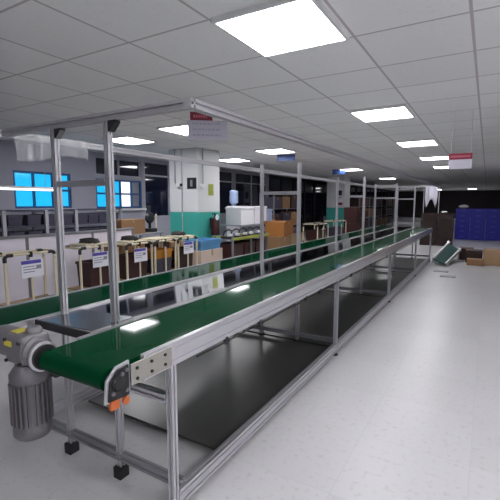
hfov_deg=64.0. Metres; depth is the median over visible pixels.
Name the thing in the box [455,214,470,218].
crate
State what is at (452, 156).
print
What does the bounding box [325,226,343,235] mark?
tote
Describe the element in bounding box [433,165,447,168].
recessed light
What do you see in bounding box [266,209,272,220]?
storage box
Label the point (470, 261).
carton
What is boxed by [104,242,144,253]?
carton
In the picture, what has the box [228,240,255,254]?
tote
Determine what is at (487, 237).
crate
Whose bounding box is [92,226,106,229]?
bin
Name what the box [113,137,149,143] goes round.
diffuser
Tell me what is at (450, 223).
crate
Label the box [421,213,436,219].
crate
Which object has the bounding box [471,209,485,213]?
crate
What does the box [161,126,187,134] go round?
diffuser
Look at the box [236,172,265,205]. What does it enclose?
window
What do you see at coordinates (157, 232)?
workbench
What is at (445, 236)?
crate
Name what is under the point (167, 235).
board
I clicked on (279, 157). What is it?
hanging sign
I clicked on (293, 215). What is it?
carton
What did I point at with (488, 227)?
crate
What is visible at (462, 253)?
carton
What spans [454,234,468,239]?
crate
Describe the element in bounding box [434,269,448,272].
floor plate
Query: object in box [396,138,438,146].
recessed light
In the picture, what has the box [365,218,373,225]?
carton
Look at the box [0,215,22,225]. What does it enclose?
bin
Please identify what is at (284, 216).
carton
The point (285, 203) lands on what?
carton
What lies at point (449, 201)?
wall
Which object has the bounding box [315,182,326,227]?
window
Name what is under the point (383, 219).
carton
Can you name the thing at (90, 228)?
bin
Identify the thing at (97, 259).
print
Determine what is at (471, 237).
crate
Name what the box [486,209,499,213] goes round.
crate
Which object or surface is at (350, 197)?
shelf
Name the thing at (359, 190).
window
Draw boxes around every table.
[35,227,411,377]
[220,223,264,235]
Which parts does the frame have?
post, post, board, post, post, board, post, post, board, post, board, post, post, post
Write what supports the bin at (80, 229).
on the storage shelf at (46, 225)
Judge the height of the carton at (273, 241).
0.602 m
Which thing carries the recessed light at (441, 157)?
in the ceiling
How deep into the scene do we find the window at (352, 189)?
27.50 m
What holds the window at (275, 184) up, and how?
in the wall at (80, 164)
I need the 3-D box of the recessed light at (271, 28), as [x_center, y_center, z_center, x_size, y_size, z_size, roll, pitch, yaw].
[0.229,-1.502,2.728,0.690,0.032,0.730,4,8,30]
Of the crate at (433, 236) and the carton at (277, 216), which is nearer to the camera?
the carton at (277, 216)
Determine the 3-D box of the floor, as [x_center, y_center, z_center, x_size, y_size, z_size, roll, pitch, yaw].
[8.584,-0.585,17.922,13.000,0.120,48.900,4,8,30]
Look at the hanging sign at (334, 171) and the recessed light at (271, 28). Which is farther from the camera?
the hanging sign at (334, 171)
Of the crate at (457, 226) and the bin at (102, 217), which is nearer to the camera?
the bin at (102, 217)
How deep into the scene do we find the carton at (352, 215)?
15.45 m
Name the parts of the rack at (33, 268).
rail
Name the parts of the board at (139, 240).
hose coil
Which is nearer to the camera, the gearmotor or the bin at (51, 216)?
the gearmotor
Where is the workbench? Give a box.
[134,231,163,238]
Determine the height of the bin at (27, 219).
0.190 m
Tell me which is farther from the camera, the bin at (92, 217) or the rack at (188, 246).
the bin at (92, 217)
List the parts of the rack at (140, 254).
rail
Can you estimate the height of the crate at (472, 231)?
0.192 m
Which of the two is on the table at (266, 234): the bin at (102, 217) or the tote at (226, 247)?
the tote at (226, 247)
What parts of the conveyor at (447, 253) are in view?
rail, rail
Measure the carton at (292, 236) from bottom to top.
0.602 m
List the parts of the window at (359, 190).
pane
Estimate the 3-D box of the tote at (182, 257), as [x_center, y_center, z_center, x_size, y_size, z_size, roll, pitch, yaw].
[-1.239,0.131,7.068,0.300,0.340,0.420,4,8,30]
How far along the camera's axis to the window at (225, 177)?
14.19 m
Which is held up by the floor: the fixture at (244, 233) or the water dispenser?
the water dispenser
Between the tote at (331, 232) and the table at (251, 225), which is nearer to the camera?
the table at (251, 225)
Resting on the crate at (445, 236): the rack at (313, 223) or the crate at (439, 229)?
the crate at (439, 229)
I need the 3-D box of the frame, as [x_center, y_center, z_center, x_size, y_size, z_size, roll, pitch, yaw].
[1.565,-0.216,6.213,1.470,1.880,9.600,4,8,30]
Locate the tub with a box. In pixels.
[184,237,221,250]
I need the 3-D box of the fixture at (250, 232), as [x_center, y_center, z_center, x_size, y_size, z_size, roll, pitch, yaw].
[-0.015,-0.425,8.988,0.240,0.208,0.180,4,8,32]
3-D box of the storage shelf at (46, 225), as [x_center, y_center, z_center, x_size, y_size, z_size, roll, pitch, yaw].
[-4.046,-0.096,7.542,0.450,1.330,3.860,4,8,30]
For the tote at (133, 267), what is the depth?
5.96 m
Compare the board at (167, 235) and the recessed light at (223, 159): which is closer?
the board at (167, 235)
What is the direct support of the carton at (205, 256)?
on the floor
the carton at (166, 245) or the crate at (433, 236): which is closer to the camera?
the carton at (166, 245)
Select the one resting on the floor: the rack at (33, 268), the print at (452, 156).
the rack at (33, 268)
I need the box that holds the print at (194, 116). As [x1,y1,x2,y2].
[193,115,206,117]
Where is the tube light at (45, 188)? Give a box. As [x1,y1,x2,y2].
[0,135,52,190]
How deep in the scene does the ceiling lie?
3.91 m
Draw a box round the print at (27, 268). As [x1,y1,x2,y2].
[23,264,40,272]
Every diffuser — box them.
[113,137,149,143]
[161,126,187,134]
[220,159,245,161]
[259,149,290,153]
[421,157,448,159]
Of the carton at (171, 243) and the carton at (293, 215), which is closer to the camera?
the carton at (171, 243)
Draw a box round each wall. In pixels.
[0,140,398,241]
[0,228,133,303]
[398,190,499,217]
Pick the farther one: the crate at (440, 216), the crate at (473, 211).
the crate at (473, 211)
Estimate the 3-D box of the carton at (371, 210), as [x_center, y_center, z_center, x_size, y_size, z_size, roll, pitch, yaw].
[6.646,-2.086,22.162,0.422,0.422,0.560,4,8,30]
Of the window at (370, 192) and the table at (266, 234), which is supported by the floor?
the table at (266, 234)
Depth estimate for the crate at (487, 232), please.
15.42 m
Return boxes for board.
[69,237,107,245]
[117,235,148,242]
[140,236,172,239]
[164,231,194,236]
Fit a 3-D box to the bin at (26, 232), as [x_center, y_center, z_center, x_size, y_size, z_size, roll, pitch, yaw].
[-4.093,-0.260,7.443,0.380,0.190,0.270,4,8,30]
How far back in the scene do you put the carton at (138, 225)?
7.94 m
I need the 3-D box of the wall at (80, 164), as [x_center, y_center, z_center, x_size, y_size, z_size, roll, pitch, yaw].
[3.144,-2.343,21.064,0.150,2.640,48.690,4,8,30]
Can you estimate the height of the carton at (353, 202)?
0.392 m
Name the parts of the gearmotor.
rating plate, rating plate, motor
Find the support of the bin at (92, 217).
on the storage shelf at (46, 225)
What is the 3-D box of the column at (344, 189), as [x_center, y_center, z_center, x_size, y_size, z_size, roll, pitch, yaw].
[4.012,-2.008,18.209,0.818,2.640,0.864,4,8,30]
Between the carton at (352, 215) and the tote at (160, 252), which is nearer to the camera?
the tote at (160, 252)
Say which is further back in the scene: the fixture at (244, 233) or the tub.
the fixture at (244, 233)
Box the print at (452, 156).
[451,155,469,157]
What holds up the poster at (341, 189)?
attached to the column at (344, 189)
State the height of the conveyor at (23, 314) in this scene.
0.840 m
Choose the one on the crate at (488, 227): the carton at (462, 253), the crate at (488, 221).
the crate at (488, 221)
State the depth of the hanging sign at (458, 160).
5.23 m
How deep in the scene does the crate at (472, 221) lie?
15.63 m
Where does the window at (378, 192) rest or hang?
in the wall at (80, 164)
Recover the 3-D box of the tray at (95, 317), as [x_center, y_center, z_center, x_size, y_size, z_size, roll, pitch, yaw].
[1.521,-0.107,6.158,0.450,0.023,9.694,4,8,30]
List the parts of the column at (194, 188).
wall plate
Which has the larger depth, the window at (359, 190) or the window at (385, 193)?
the window at (385, 193)
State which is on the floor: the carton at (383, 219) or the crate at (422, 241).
the crate at (422, 241)
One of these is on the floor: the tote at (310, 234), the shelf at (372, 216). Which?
the shelf at (372, 216)
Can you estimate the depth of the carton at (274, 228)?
10.28 m
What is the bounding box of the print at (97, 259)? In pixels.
[94,256,106,262]
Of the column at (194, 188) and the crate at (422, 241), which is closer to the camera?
the column at (194, 188)
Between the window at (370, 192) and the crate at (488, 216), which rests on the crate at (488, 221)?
the crate at (488, 216)
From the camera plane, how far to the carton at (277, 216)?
12.84 m
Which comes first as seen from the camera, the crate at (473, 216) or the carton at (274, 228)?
the carton at (274, 228)
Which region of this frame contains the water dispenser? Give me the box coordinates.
[227,190,239,241]
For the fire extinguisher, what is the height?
0.500 m
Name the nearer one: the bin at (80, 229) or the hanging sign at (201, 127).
the hanging sign at (201, 127)
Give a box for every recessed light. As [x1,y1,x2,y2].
[101,135,155,144]
[156,123,187,135]
[211,0,348,57]
[219,158,250,161]
[254,147,295,153]
[339,168,363,170]
[349,104,414,122]
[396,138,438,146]
[419,155,448,159]
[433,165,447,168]
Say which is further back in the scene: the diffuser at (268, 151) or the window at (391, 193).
the window at (391, 193)
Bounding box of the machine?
[145,212,156,231]
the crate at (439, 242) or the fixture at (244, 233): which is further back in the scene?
the crate at (439, 242)
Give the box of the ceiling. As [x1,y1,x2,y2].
[0,0,499,190]
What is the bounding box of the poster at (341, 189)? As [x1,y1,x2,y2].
[338,187,343,201]
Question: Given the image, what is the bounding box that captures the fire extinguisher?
[210,213,219,234]
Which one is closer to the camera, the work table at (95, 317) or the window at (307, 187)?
the work table at (95, 317)
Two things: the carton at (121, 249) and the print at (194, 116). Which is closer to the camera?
the print at (194, 116)
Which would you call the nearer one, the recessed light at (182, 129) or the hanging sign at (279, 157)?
the recessed light at (182, 129)
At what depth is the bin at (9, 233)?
7.07 m
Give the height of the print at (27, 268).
0.075 m
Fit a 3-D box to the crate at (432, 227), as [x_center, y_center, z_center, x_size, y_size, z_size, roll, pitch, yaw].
[6.197,-0.727,13.877,0.490,0.207,0.418,4,8,30]
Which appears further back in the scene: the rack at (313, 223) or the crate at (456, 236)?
the crate at (456, 236)
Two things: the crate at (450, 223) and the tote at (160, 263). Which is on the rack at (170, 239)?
the tote at (160, 263)
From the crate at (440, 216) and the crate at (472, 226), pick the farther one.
the crate at (472, 226)
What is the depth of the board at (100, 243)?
5.32 m
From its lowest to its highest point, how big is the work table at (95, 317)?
0.169 m
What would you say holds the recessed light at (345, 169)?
in the ceiling
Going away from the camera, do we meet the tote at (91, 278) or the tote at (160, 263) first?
the tote at (91, 278)
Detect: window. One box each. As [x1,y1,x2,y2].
[13,170,71,208]
[95,156,140,177]
[96,178,141,207]
[144,161,169,216]
[219,170,232,214]
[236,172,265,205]
[269,177,293,212]
[295,180,314,229]
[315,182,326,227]
[350,186,356,198]
[357,187,365,219]
[366,188,374,217]
[376,190,381,217]
[382,190,388,216]
[388,191,393,215]
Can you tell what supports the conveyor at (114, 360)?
on the floor
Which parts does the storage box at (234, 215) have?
lid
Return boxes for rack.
[0,248,57,305]
[65,244,119,291]
[117,241,152,280]
[137,238,176,274]
[161,236,197,269]
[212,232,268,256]
[302,222,328,241]
[323,220,346,236]
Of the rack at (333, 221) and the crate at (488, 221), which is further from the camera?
the crate at (488, 221)
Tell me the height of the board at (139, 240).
0.092 m
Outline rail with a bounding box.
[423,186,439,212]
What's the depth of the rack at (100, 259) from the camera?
5.33 m
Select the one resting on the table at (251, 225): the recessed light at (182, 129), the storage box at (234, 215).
the storage box at (234, 215)
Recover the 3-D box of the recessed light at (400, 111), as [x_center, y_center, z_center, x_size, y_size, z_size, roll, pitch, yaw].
[1.766,-1.806,5.310,0.690,0.032,0.730,4,8,30]
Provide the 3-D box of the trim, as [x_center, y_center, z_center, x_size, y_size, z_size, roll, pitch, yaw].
[-3.232,-1.021,10.107,0.100,0.050,1.600,4,8,30]
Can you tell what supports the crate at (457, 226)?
on the crate at (457, 231)
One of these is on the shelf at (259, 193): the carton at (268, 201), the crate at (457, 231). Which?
the carton at (268, 201)
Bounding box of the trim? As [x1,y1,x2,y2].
[94,208,146,210]
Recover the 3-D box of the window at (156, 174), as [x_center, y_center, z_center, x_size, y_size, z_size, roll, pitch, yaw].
[-2.398,-1.737,11.661,0.080,1.530,1.950,4,8,30]
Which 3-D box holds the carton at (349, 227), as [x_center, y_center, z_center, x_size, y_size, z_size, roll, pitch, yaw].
[4.019,-0.725,15.768,0.502,0.662,0.600,4,8,30]
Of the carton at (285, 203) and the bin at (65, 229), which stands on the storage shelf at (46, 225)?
the bin at (65, 229)
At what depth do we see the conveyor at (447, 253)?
9.70 m
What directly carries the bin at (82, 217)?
on the storage shelf at (46, 225)
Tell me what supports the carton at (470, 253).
on the floor
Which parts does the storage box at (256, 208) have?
lid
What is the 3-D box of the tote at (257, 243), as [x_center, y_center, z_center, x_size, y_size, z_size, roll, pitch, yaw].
[0.079,-0.018,9.237,0.420,0.460,0.460,4,8,30]
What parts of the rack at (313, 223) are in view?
rail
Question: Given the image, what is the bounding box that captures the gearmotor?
[0,324,55,441]
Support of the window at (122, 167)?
in the wall at (80, 164)
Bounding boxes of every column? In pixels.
[169,147,219,239]
[326,176,349,226]
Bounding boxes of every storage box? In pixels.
[225,207,253,224]
[240,206,266,223]
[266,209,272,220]
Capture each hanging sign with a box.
[188,108,227,140]
[277,154,294,160]
[332,169,344,173]
[448,109,473,168]
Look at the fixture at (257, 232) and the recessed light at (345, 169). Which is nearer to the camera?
the fixture at (257, 232)
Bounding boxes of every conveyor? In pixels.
[0,226,393,414]
[39,227,431,499]
[432,241,460,265]
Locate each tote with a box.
[75,259,108,286]
[119,252,147,278]
[147,257,172,273]
[171,246,192,268]
[220,242,243,258]
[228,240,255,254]
[242,238,265,251]
[305,229,325,240]
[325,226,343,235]
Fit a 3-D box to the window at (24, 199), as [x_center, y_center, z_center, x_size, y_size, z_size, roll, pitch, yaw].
[-4.349,-1.253,8.394,0.080,0.750,1.260,4,8,30]
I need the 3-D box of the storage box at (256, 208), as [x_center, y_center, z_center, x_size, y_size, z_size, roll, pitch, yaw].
[0.092,-0.913,10.341,0.470,0.440,0.620,4,8,30]
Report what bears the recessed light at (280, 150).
in the ceiling
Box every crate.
[419,239,435,245]
[420,219,436,225]
[420,226,436,232]
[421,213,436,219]
[421,233,435,238]
[436,226,453,232]
[436,233,452,239]
[436,239,452,245]
[437,213,453,219]
[437,220,453,226]
[454,229,469,234]
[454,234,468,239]
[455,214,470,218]
[455,219,469,223]
[455,224,469,228]
[456,209,470,213]
[469,229,484,234]
[469,235,484,239]
[470,214,485,218]
[470,219,485,224]
[470,224,484,229]
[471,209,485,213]
[485,225,499,229]
[485,230,499,235]
[485,235,499,240]
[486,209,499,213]
[486,214,499,219]
[486,219,499,224]
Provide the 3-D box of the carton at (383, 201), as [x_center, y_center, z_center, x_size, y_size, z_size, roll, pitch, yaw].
[8.325,-2.934,24.923,0.422,0.362,0.560,4,8,30]
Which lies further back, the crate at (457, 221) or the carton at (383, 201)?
the carton at (383, 201)
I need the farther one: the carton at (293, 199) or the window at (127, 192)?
the carton at (293, 199)
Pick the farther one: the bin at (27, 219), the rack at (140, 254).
the bin at (27, 219)
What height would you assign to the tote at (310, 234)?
0.300 m
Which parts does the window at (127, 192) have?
pane, pane, pane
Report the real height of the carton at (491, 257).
0.362 m
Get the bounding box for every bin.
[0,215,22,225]
[0,231,23,235]
[17,230,42,234]
[22,214,41,225]
[36,214,54,224]
[37,229,55,233]
[63,214,73,223]
[64,228,73,231]
[66,213,88,222]
[67,227,88,230]
[80,227,99,229]
[87,213,98,222]
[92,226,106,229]
[98,213,106,221]
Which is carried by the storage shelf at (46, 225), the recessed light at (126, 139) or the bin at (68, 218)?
the bin at (68, 218)
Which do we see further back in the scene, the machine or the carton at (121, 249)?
the machine
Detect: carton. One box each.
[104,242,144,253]
[116,219,144,233]
[145,240,168,248]
[169,240,184,247]
[192,248,222,265]
[264,197,281,208]
[264,214,280,225]
[264,219,296,236]
[264,236,289,249]
[272,196,289,207]
[272,213,289,220]
[280,212,296,223]
[287,196,296,207]
[288,233,301,244]
[343,223,360,233]
[344,207,360,223]
[350,199,361,206]
[365,208,373,215]
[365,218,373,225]
[380,209,387,214]
[380,218,386,223]
[382,200,387,205]
[458,247,473,259]
[465,249,482,262]
[466,258,483,265]
[483,248,499,265]
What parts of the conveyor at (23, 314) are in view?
rail, rail, rail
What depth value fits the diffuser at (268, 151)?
9.10 m
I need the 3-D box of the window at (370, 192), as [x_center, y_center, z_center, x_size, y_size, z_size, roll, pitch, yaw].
[9.506,-3.616,31.724,0.080,2.440,2.530,4,8,30]
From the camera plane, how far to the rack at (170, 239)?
6.47 m
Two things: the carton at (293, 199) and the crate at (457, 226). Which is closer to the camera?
the carton at (293, 199)
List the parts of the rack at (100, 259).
rail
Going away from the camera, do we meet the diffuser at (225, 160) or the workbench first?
the workbench
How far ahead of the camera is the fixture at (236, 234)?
8.44 m
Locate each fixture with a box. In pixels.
[221,229,234,238]
[231,228,241,237]
[238,227,248,236]
[245,227,255,235]
[251,226,259,234]
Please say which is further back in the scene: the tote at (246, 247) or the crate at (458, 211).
the crate at (458, 211)
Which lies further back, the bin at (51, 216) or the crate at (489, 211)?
the crate at (489, 211)
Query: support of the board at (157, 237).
on the rack at (170, 239)
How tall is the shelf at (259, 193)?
1.750 m
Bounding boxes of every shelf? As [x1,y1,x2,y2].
[0,208,122,235]
[259,193,296,238]
[350,197,369,229]
[368,197,381,226]
[377,199,393,225]
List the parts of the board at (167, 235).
hose coil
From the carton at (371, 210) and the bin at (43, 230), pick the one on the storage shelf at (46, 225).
the bin at (43, 230)
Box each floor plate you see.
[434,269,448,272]
[440,274,455,277]
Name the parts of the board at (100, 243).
hose coil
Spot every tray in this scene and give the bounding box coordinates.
[40,227,411,330]
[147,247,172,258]
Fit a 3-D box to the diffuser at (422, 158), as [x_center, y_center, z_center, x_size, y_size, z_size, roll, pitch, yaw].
[4.849,-2.411,10.492,0.646,0.012,0.686,4,8,30]
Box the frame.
[0,97,438,487]
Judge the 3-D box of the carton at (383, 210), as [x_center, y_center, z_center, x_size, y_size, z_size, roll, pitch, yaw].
[8.325,-2.387,24.987,0.422,0.362,0.560,4,8,30]
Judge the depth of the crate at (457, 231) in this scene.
15.96 m
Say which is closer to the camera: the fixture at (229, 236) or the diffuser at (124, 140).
the diffuser at (124, 140)
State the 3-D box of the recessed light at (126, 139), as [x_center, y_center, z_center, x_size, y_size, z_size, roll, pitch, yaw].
[-2.281,-2.069,7.547,0.690,0.032,0.730,4,8,30]
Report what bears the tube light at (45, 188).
hanging from the ceiling
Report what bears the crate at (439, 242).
on the floor
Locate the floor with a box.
[0,217,499,499]
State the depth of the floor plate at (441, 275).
7.90 m
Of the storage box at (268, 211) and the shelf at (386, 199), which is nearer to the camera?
the storage box at (268, 211)
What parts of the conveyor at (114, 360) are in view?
bearing plate, joint plate, leg, rail, rail, rail, leg, rail, leg, rail, leg, rail, leg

